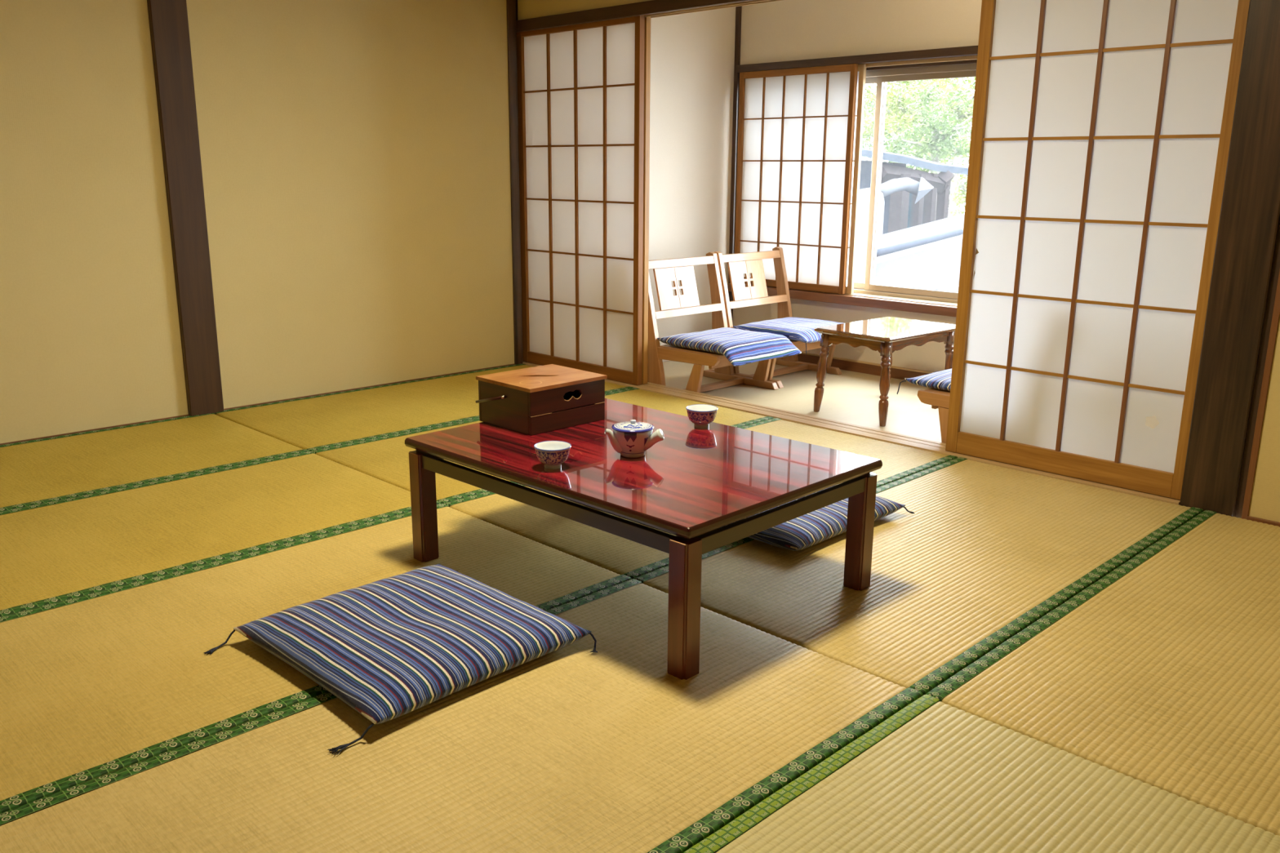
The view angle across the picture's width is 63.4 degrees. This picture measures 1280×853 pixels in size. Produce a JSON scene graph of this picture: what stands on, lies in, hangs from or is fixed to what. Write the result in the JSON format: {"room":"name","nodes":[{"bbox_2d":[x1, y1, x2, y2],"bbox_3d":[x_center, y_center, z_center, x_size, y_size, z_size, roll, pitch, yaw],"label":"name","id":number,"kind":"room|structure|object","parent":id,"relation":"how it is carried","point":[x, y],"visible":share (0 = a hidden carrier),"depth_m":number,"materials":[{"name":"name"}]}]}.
{"room":"traditional dwelling","nodes":[
{"label":"traditional dwelling","id":0,"kind":"room"},
{"bbox_2d":[0,0,514,443],"bbox_3d":[-2.557,-1.055,3.720,5.148,2.520,0.140,-13,19,-43],"label":"wall","id":1,"kind":"structure","parent":0,"point":[355,155],"depth_m":4.55,"materials":[{"name":"beige paint"}]},
{"bbox_2d":[146,0,223,417],"bbox_3d":[-1.893,-1.228,4.251,0.145,2.430,0.048,-13,19,-43],"label":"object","id":2,"kind":"structure","parent":1,"relation":"attached to","point":[168,19],"depth_m":4.30,"materials":[{"name":"brown wood"}]},
{"bbox_2d":[0,363,514,444],"bbox_3d":[-2.519,0.090,3.955,5.147,0.026,0.014,-13,19,-43],"label":"baseboard","id":3,"kind":"structure","parent":1,"relation":"attached to","point":[513,363],"depth_m":4.69,"materials":[{"name":"brown wood"}]},
{"bbox_2d":[0,363,1279,852],"bbox_3d":[-0.630,0.592,2.161,5.198,0.103,5.300,-13,19,-43],"label":"floor","id":4,"kind":"structure","parent":0,"point":[1027,662],"depth_m":2.25,"materials":[{"name":"beige wicker"}]},
{"bbox_2d":[204,563,598,755],"bbox_3d":[-0.514,0.464,2.319,0.634,0.074,0.695,14,19,42],"label":"floor cushion","id":5,"kind":"object","parent":4,"relation":"on","point":[390,648],"visible":1,"depth_m":2.25,"materials":[{"name":"fabric"}]},
{"bbox_2d":[404,398,882,679],"bbox_3d":[-0.015,0.222,2.769,1.037,0.338,0.755,14,19,42],"label":"table","id":6,"kind":"object","parent":4,"relation":"on","point":[694,482],"visible":0.84,"depth_m":2.54,"materials":[{"name":"red paint"}]},
{"bbox_2d":[475,364,607,435],"bbox_3d":[-0.288,-0.081,3.006,0.298,0.132,0.246,-13,19,-43],"label":"wooden box","id":7,"kind":"object","parent":6,"relation":"on","point":[540,399],"visible":1,"depth_m":2.93,"materials":[{"name":"brown wood"}]},
{"bbox_2d":[533,440,571,469],"bbox_3d":[-0.214,0.073,2.548,0.092,0.055,0.092,6,15,21],"label":"teacup","id":8,"kind":"object","parent":6,"relation":"on","point":[553,454],"visible":1,"depth_m":2.52,"materials":[{"name":"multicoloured ceramic"}]},
{"bbox_2d":[604,419,664,457],"bbox_3d":[-0.013,0.032,2.641,0.122,0.093,0.136,-13,19,-43],"label":"teapot","id":9,"kind":"object","parent":6,"relation":"on","point":[632,438],"visible":1,"depth_m":2.62,"materials":[{"name":"ceramic"}]},
{"bbox_2d":[685,404,718,427],"bbox_3d":[0.176,-0.027,2.961,0.092,0.055,0.092,-3,14,-14],"label":"teacup","id":10,"kind":"object","parent":6,"relation":"on","point":[701,415],"visible":1,"depth_m":2.94,"materials":[{"name":"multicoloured ceramic"}]},
{"bbox_2d":[721,485,914,551],"bbox_3d":[0.454,0.243,3.251,0.581,0.068,0.584,-13,19,-43],"label":"floor cushion","id":11,"kind":"object","parent":4,"relation":"on","point":[808,530],"visible":0.27,"depth_m":3.00,"materials":[{"name":"fabric"}]},
{"bbox_2d":[648,6,735,361],"bbox_3d":[0.007,-1.602,6.001,1.468,2.520,0.432,-13,19,-43],"label":"wall","id":12,"kind":"structure","parent":0,"point":[692,54],"depth_m":5.98,"materials":[{"name":"paint"}]},
{"bbox_2d":[662,360,942,442],"bbox_3d":[1.155,-0.087,5.079,1.285,0.050,3.630,-13,19,-43],"label":"floor","id":13,"kind":"structure","parent":0,"point":[850,397],"depth_m":5.21,"materials":[{"name":"beige carpet"}]},
{"bbox_2d":[647,252,778,392],"bbox_3d":[0.366,-0.516,5.273,0.566,0.678,0.559,-13,19,-43],"label":"chair","id":14,"kind":"object","parent":13,"relation":"on","point":[665,271],"visible":0.75,"depth_m":5.30,"materials":[{"name":"brown wood"}]},
{"bbox_2d":[657,327,801,366],"bbox_3d":[0.450,-0.412,5.211,0.530,0.102,0.505,-13,19,-43],"label":"seat cushion","id":15,"kind":"object","parent":14,"relation":"on","point":[740,347],"visible":1,"depth_m":5.09,"materials":[{"name":"fabric"}]},
{"bbox_2d":[708,246,841,388],"bbox_3d":[0.773,-0.614,5.678,0.566,0.678,0.559,-13,19,-43],"label":"chair","id":16,"kind":"object","parent":13,"relation":"on","point":[747,263],"visible":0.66,"depth_m":5.76,"materials":[{"name":"brown wood"}]},
{"bbox_2d":[733,316,842,354],"bbox_3d":[0.856,-0.507,5.618,0.520,0.117,0.485,-13,19,-43],"label":"seat cushion","id":17,"kind":"object","parent":16,"relation":"on","point":[801,329],"visible":0.76,"depth_m":5.49,"materials":[{"name":"fabric"}]},
{"bbox_2d":[813,316,955,426],"bbox_3d":[1.165,-0.274,4.902,0.620,0.400,0.420,-12,19,-41],"label":"side table","id":18,"kind":"object","parent":13,"relation":"on","point":[886,335],"visible":0.88,"depth_m":4.76,"materials":[{"name":"brown wood"}]},
{"bbox_2d":[917,387,950,443],"bbox_3d":[1.517,-0.235,4.176,0.566,0.678,0.559,-13,19,-43],"label":"chair","id":19,"kind":"object","parent":13,"relation":"on","point":[937,398],"visible":0.06,"depth_m":4.15,"materials":[{"name":"brown wood"}]},
{"bbox_2d":[897,368,951,394],"bbox_3d":[1.419,-0.171,4.286,0.509,0.084,0.507,-13,19,-43],"label":"seat cushion","id":20,"kind":"object","parent":19,"relation":"on","point":[941,380],"visible":0.28,"depth_m":4.23,"materials":[{"name":"fabric"}]},
{"bbox_2d":[727,0,982,372],"bbox_3d":[1.766,-1.318,5.161,0.220,2.400,3.313,-13,19,-43],"label":"wall","id":21,"kind":"structure","parent":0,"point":[784,30],"depth_m":5.63,"materials":[{"name":"paint"}]},
{"bbox_2d":[734,63,857,293],"bbox_3d":[0.872,-1.412,5.963,0.028,1.229,0.800,-13,19,-43],"label":"shoji screen","id":22,"kind":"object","parent":21,"relation":"on","point":[796,126],"depth_m":5.93,"materials":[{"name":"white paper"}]},
{"bbox_2d":[845,63,866,293],"bbox_3d":[0.913,-1.413,5.967,0.024,1.229,0.813,-13,19,-43],"label":"window frame","id":23,"kind":"structure","parent":21,"relation":"on","point":[861,76],"depth_m":5.69,"materials":[{"name":"brown wood"}]},
{"bbox_2d":[778,351,933,380],"bbox_3d":[1.727,-0.216,5.379,0.020,0.065,3.280,-13,19,-43],"label":"baseboard","id":24,"kind":"structure","parent":21,"relation":"attached to","point":[897,372],"depth_m":5.83,"materials":[{"name":"brown wood"}]},
{"bbox_2d":[853,62,977,303],"bbox_3d":[1.728,-1.246,5.327,0.070,1.310,2.970,-13,19,-43],"label":"window","id":25,"kind":"structure","parent":21,"relation":"attached to","point":[880,77],"depth_m":5.65,"materials":[{"name":"brown wood"}]},
{"bbox_2d":[517,0,1279,522],"bbox_3d":[1.264,-1.019,3.693,0.093,2.520,5.300,-13,19,-43],"label":"wall","id":26,"kind":"structure","parent":0,"point":[1265,495],"depth_m":3.21,"materials":[{"name":"beige paint"}]},
{"bbox_2d":[506,0,523,364],"bbox_3d":[-0.671,-1.526,5.530,0.164,2.450,0.150,-13,19,-43],"label":"trim","id":27,"kind":"structure","parent":26,"relation":"attached to","point":[512,5],"depth_m":5.48,"materials":[{"name":"brown wood"}]},
{"bbox_2d":[516,15,644,385],"bbox_3d":[-0.316,-1.131,5.282,0.032,1.740,0.909,-13,19,-43],"label":"door","id":28,"kind":"structure","parent":26,"relation":"in","point":[580,87],"depth_m":5.25,"materials":[{"name":"white paper"}]},
{"bbox_2d":[641,16,650,384],"bbox_3d":[-0.286,-1.138,5.310,0.030,1.740,0.909,-13,19,-43],"label":"door frame","id":29,"kind":"structure","parent":26,"relation":"in","point":[647,20],"depth_m":4.98,"materials":[{"name":"brown wood"}]},
{"bbox_2d":[515,0,782,32],"bbox_3d":[0.597,-1.767,4.200,0.112,0.054,3.460,-13,19,-43],"label":"trim","id":30,"kind":"structure","parent":26,"relation":"attached to","point":[652,8],"depth_m":4.75,"materials":[{"name":"brown wood"}]},
{"bbox_2d":[522,361,1180,505],"bbox_3d":[0.592,-0.016,4.643,0.136,0.104,3.460,-13,19,-43],"label":"sliding door track","id":31,"kind":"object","parent":26,"relation":"attached to","point":[931,446],"depth_m":4.34,"materials":[{"name":"brown wood"}]},
{"bbox_2d":[945,0,1249,500],"bbox_3d":[1.500,-0.678,3.513,0.032,1.740,0.860,-13,19,-43],"label":"door","id":32,"kind":"structure","parent":26,"relation":"in","point":[1101,130],"depth_m":3.50,"materials":[{"name":"white paper"}]},
{"bbox_2d":[1179,0,1279,519],"bbox_3d":[1.884,-0.898,3.077,0.110,2.450,0.200,-13,19,-43],"label":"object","id":33,"kind":"structure","parent":26,"relation":"attached to","point":[1242,315],"depth_m":3.17,"materials":[{"name":"brown wood"}]},
{"bbox_2d":[1246,515,1279,526],"bbox_3d":[2.501,0.440,2.695,0.020,0.026,1.670,-13,19,-43],"label":"baseboard","id":34,"kind":"structure","parent":26,"relation":"attached to","point":[1248,517],"depth_m":3.23,"materials":[{"name":"brown wood"}]},
{"label":"outside","id":35,"kind":"structure","parent":0,"visible":0},
{"bbox_2d":[854,213,964,284],"bbox_3d":[4.324,-2.237,16.265,4.900,2.167,1.537,-13,19,-43],"label":"roof","id":36,"kind":"structure","parent":35,"point":[931,251],"depth_m":15.41,"materials":[{"name":"white metal"}]},
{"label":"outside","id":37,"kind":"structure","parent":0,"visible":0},
{"bbox_2d":[853,275,959,292],"bbox_3d":[0.580,-0.918,10.880,5.170,1.050,12.500,-13,19,-43],"label":"roof","id":38,"kind":"structure","parent":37,"point":[859,278],"depth_m":11.72,"materials":[{"name":"white metal"}]},
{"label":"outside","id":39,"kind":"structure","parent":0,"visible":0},
{"bbox_3d":[10.647,-6.679,44.861,68.250,0.200,80.000,-13,19,-43],"label":"ground","id":40,"kind":"structure","parent":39,"visible":0},
{"bbox_2d":[855,187,884,257],"bbox_3d":[3.337,-1.591,15.619,0.460,3.911,0.460,-13,19,-43],"label":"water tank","id":41,"kind":"object","parent":40,"relation":"on","point":[864,193],"visible":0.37,"depth_m":15.09,"materials":[{"name":"grey"}]},
{"bbox_2d":[859,147,968,234],"bbox_3d":[4.711,-2.688,18.747,6.200,4.554,1.939,-13,19,-43],"label":"outbuilding","id":42,"kind":"structure","parent":40,"relation":"on","point":[901,211],"depth_m":17.35,"materials":[{"name":"grey metal"}]},
{"bbox_2d":[880,177,933,203],"bbox_3d":[3.987,-1.806,16.181,0.900,4.068,0.401,-1,14,-7],"label":"arrow","id":43,"kind":"object","parent":42,"relation":"attached to","point":[921,188],"visible":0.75,"depth_m":15.65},
{"bbox_2d":[915,177,933,203],"bbox_3d":[4.278,-3.566,15.687,0.320,0.409,0.278,-13,19,-43],"label":"hood","id":44,"kind":"object","parent":43,"relation":"attached to","point":[922,188],"depth_m":15.66,"materials":[{"name":"grey metal"}]},
{"bbox_2d":[862,77,965,163],"bbox_3d":[6.522,-6.453,27.543,3.971,7.658,3.279,1,14,4],"label":"tree","id":45,"kind":"object","parent":40,"relation":"on","point":[897,113],"visible":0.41,"depth_m":26.64,"materials":[{"name":"green plant"}]},
{"bbox_2d":[862,80,974,221],"bbox_3d":[5.976,-4.264,22.043,3.348,6.056,3.131,-13,19,-43],"label":"tree","id":46,"kind":"object","parent":40,"relation":"on","point":[934,144],"visible":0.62,"depth_m":21.48,"materials":[{"name":"green plant"}]},
{"bbox_2d":[862,77,974,168],"bbox_3d":[15.487,-17.637,55.311,11.883,16.109,10.798,-13,19,-43],"label":"tree","id":47,"kind":"object","parent":40,"relation":"on","point":[893,85],"visible":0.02,"depth_m":54.96,"materials":[{"name":"green plant"}]},
{"bbox_2d":[862,76,975,211],"bbox_3d":[10.844,-9.678,39.129,7.016,8.398,6.746,2,14,5],"label":"tree","id":48,"kind":"object","parent":40,"relation":"on","point":[872,105],"visible":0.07,"depth_m":38.10,"materials":[{"name":"green plant"}]},
{"bbox_2d":[864,80,973,205],"bbox_3d":[13.846,-11.136,44.189,8.276,8.832,9.146,-13,19,-43],"label":"tree","id":49,"kind":"object","parent":40,"relation":"on","point":[966,81],"visible":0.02,"depth_m":43.26,"materials":[{"name":"green plant"}]},
{"bbox_2d":[865,76,975,217],"bbox_3d":[8.950,-7.413,31.958,3.627,7.429,5.703,0,14,-1],"label":"tree","id":50,"kind":"object","parent":40,"relation":"on","point":[955,160],"visible":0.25,"depth_m":30.87,"materials":[{"name":"green plant"}]},
{"bbox_2d":[919,128,970,216],"bbox_3d":[7.987,-4.397,24.526,2.937,5.149,3.656,-13,19,-43],"label":"tree","id":51,"kind":"object","parent":40,"relation":"on","point":[962,176],"visible":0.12,"depth_m":24.32,"materials":[{"name":"green plant"}]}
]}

